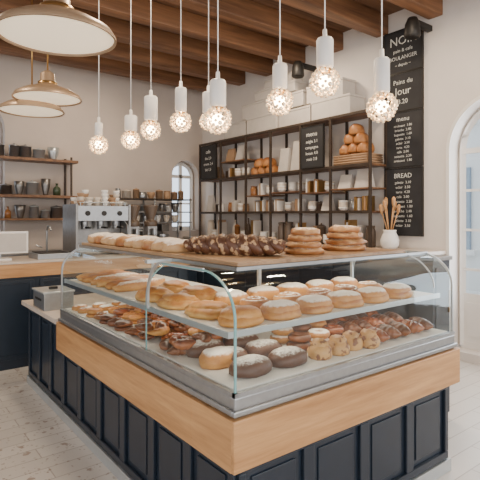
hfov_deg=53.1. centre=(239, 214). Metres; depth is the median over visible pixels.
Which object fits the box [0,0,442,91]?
ceiling
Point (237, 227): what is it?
jars
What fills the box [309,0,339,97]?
pendant lamp
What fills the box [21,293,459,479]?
counter
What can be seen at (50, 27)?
pendant lamp
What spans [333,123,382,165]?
bread basket
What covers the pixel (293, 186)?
stacked bowls
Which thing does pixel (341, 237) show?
doughnut
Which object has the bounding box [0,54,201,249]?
wall
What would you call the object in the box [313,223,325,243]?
jars
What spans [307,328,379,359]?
cakes
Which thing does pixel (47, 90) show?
pendant lamp
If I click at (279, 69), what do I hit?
pendant lamp
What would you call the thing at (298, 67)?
spotlight
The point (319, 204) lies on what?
jars
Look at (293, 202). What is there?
jars
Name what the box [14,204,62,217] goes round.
pots
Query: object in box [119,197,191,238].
rack
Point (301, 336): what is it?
doughnut
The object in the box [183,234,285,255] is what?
pastries
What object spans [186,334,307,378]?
rolls
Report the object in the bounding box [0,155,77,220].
shelf
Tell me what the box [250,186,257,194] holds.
jars
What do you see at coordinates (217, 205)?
jars
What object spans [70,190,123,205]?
cups
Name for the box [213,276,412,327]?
buns
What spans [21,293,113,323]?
countertop
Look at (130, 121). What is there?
pendant lamp
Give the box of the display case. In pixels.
[58,242,456,418]
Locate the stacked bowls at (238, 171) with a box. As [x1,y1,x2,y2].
[235,168,249,175]
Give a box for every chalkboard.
[201,144,216,179]
[300,123,324,168]
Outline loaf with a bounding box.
[87,232,188,252]
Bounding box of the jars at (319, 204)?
[317,201,322,210]
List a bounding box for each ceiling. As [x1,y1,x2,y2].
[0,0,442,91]
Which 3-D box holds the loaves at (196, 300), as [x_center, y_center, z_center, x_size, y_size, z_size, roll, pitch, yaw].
[-0.293,0.468,2.801,0.472,0.074,1.029,0,0,-38]
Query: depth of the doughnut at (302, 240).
2.67 m
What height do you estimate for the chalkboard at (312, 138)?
0.574 m
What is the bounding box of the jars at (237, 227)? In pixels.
[235,223,239,234]
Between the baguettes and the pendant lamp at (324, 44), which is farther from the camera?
the baguettes
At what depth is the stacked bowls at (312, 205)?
6.66 m
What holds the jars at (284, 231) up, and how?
on the open shelving unit at (345, 118)
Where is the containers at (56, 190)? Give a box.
[4,183,60,217]
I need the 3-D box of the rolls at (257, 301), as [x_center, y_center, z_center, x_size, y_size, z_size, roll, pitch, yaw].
[0.468,0.469,2.877,1.147,0.068,0.177,0,0,-38]
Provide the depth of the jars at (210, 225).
8.72 m
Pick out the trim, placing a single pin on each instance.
(476, 99)
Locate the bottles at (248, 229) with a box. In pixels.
[247,218,250,234]
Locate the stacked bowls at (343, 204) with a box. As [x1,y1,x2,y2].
[338,200,348,209]
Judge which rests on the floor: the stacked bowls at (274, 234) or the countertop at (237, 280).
the countertop at (237, 280)
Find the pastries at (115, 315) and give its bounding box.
[86,304,162,330]
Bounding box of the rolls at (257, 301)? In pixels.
[239,281,381,308]
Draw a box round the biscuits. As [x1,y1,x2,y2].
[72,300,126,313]
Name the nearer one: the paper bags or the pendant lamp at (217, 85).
the pendant lamp at (217, 85)
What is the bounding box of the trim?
[446,95,479,255]
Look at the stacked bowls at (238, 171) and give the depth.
7.93 m
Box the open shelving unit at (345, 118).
[199,36,386,247]
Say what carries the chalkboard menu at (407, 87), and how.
attached to the wall at (451, 67)
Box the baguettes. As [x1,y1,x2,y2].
[76,269,164,291]
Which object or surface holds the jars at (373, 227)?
on the open shelving unit at (345, 118)
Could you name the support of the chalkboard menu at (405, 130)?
attached to the wall at (451, 67)
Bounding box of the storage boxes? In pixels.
[224,72,364,138]
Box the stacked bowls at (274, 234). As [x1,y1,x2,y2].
[260,231,276,237]
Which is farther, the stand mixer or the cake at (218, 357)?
the stand mixer
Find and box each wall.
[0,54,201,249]
[202,0,479,364]
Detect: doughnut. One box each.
[270,320,343,350]
[283,227,323,254]
[322,225,366,250]
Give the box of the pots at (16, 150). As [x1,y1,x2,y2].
[0,143,58,158]
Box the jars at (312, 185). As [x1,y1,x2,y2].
[217,168,374,244]
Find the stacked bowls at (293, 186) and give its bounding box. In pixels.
[266,181,305,194]
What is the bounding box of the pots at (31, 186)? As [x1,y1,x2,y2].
[0,179,50,194]
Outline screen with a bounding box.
[0,231,27,260]
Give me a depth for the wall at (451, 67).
5.61 m
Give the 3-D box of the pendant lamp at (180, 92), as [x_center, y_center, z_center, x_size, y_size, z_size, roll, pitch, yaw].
[-0.454,-1.566,3.696,0.169,1.868,0.167,0,0,-38]
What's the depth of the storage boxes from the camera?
6.88 m
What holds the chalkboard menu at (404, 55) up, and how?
attached to the wall at (451, 67)
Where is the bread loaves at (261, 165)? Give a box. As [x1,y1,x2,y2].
[251,157,277,174]
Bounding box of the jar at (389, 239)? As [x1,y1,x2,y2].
[379,197,400,248]
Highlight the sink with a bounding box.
[28,225,72,259]
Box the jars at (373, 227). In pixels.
[365,225,375,247]
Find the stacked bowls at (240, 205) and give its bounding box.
[238,203,244,210]
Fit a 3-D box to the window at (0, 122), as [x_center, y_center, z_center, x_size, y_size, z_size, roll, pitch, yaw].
[-3.934,-0.685,7.134,0.740,1.970,0.090,0,0,-38]
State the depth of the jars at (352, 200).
6.13 m
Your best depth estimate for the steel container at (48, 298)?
4.16 m
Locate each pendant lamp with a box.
[0,0,64,117]
[0,0,116,56]
[12,54,81,106]
[88,0,107,154]
[121,0,139,149]
[140,0,160,140]
[169,0,191,132]
[199,0,214,130]
[203,0,231,134]
[266,0,292,115]
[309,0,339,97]
[366,0,397,122]
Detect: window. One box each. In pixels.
[0,122,1,231]
[172,162,192,230]
[459,109,479,350]
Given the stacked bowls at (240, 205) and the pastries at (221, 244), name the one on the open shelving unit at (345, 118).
the stacked bowls at (240, 205)
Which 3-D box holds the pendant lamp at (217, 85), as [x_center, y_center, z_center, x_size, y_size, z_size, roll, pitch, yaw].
[-0.132,-1.493,2.897,0.175,2.014,0.173,0,0,-38]
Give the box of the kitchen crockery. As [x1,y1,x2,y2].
[115,188,183,221]
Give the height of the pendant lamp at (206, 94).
1.870 m
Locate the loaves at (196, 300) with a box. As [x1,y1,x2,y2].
[135,280,228,319]
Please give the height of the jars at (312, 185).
1.196 m
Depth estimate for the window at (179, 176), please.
9.29 m
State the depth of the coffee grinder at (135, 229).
6.29 m
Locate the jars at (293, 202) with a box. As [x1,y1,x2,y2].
[291,201,294,210]
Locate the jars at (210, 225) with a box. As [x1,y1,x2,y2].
[207,220,214,235]
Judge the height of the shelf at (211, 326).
0.030 m
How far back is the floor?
3.42 m
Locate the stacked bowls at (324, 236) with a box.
[323,234,328,243]
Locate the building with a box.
[466,119,479,291]
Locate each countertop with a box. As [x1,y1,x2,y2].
[0,252,189,370]
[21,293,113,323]
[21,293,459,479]
[183,236,445,292]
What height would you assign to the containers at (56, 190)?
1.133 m
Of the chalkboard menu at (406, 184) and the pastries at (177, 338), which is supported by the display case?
the pastries at (177, 338)
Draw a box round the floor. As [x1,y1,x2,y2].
[0,361,479,479]
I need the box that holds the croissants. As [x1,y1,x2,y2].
[325,310,432,341]
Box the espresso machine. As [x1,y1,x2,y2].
[63,202,130,255]
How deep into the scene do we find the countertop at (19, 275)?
5.08 m
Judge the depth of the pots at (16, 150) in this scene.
7.16 m
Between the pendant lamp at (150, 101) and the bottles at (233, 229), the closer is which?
the pendant lamp at (150, 101)
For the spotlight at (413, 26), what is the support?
attached to the wall at (451, 67)
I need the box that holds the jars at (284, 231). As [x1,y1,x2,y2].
[278,222,294,241]
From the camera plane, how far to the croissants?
2.96 m
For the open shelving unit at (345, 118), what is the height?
2.650 m
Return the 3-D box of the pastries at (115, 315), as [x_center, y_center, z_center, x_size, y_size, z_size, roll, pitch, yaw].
[-0.774,0.701,3.357,0.428,0.057,0.615,0,0,-38]
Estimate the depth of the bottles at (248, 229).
7.84 m
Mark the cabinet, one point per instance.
(407, 270)
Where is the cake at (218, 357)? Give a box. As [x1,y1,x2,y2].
[199,346,232,369]
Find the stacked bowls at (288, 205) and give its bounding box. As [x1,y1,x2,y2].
[285,202,291,210]
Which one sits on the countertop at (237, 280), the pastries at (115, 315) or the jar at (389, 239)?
the jar at (389, 239)
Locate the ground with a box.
[466,290,479,293]
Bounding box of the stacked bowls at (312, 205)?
[308,201,317,210]
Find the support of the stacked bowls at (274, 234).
on the open shelving unit at (345, 118)
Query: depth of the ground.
10.84 m
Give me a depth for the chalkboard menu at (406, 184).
5.76 m
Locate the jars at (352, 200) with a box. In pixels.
[350,199,353,209]
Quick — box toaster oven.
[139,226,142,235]
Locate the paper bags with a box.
[206,141,374,211]
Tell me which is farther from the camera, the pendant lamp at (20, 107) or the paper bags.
the paper bags
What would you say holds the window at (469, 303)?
in the wall at (451, 67)
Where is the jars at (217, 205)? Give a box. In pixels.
[216,202,231,211]
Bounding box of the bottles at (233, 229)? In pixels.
[232,220,235,233]
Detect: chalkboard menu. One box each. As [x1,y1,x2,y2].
[384,28,423,75]
[384,67,423,112]
[384,108,423,168]
[384,166,423,236]
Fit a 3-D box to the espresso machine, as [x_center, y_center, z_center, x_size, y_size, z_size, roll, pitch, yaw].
[-1.760,0.167,5.957,0.690,0.646,0.560,0,0,-38]
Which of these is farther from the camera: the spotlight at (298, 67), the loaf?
the spotlight at (298, 67)
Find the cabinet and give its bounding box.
[365,255,451,411]
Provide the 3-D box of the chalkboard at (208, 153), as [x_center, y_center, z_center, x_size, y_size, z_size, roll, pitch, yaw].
[-0.556,-0.935,8.512,0.034,0.594,0.474,0,0,-38]
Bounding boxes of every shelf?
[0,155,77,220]
[64,273,439,338]
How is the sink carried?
in the countertop at (19, 275)
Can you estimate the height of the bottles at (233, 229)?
0.222 m
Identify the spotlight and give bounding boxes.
[292,60,316,78]
[404,16,432,39]
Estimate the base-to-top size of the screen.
0.310 m
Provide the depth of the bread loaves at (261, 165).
7.48 m
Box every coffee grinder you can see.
[131,204,139,234]
[143,205,157,236]
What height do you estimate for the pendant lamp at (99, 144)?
1.973 m
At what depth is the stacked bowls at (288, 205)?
7.06 m
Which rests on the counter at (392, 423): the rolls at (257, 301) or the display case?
the display case
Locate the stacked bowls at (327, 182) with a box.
[325,181,334,191]
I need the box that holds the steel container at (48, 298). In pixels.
[32,285,74,310]
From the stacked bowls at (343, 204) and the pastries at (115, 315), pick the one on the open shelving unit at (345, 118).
the stacked bowls at (343, 204)
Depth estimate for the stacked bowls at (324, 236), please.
6.40 m
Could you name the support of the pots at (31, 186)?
on the shelf at (64, 162)
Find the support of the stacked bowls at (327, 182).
on the open shelving unit at (345, 118)
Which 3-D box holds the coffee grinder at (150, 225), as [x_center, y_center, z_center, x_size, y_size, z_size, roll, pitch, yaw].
[-1.191,0.175,6.479,0.200,0.630,0.270,0,0,-38]
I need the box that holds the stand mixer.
[157,224,168,237]
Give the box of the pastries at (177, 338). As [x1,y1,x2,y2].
[124,317,223,355]
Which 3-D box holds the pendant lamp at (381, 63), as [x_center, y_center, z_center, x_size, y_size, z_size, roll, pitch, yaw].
[0.769,-1.500,2.597,0.169,2.000,0.167,0,0,-38]
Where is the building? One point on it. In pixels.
(472, 160)
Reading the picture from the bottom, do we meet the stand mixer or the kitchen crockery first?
the stand mixer

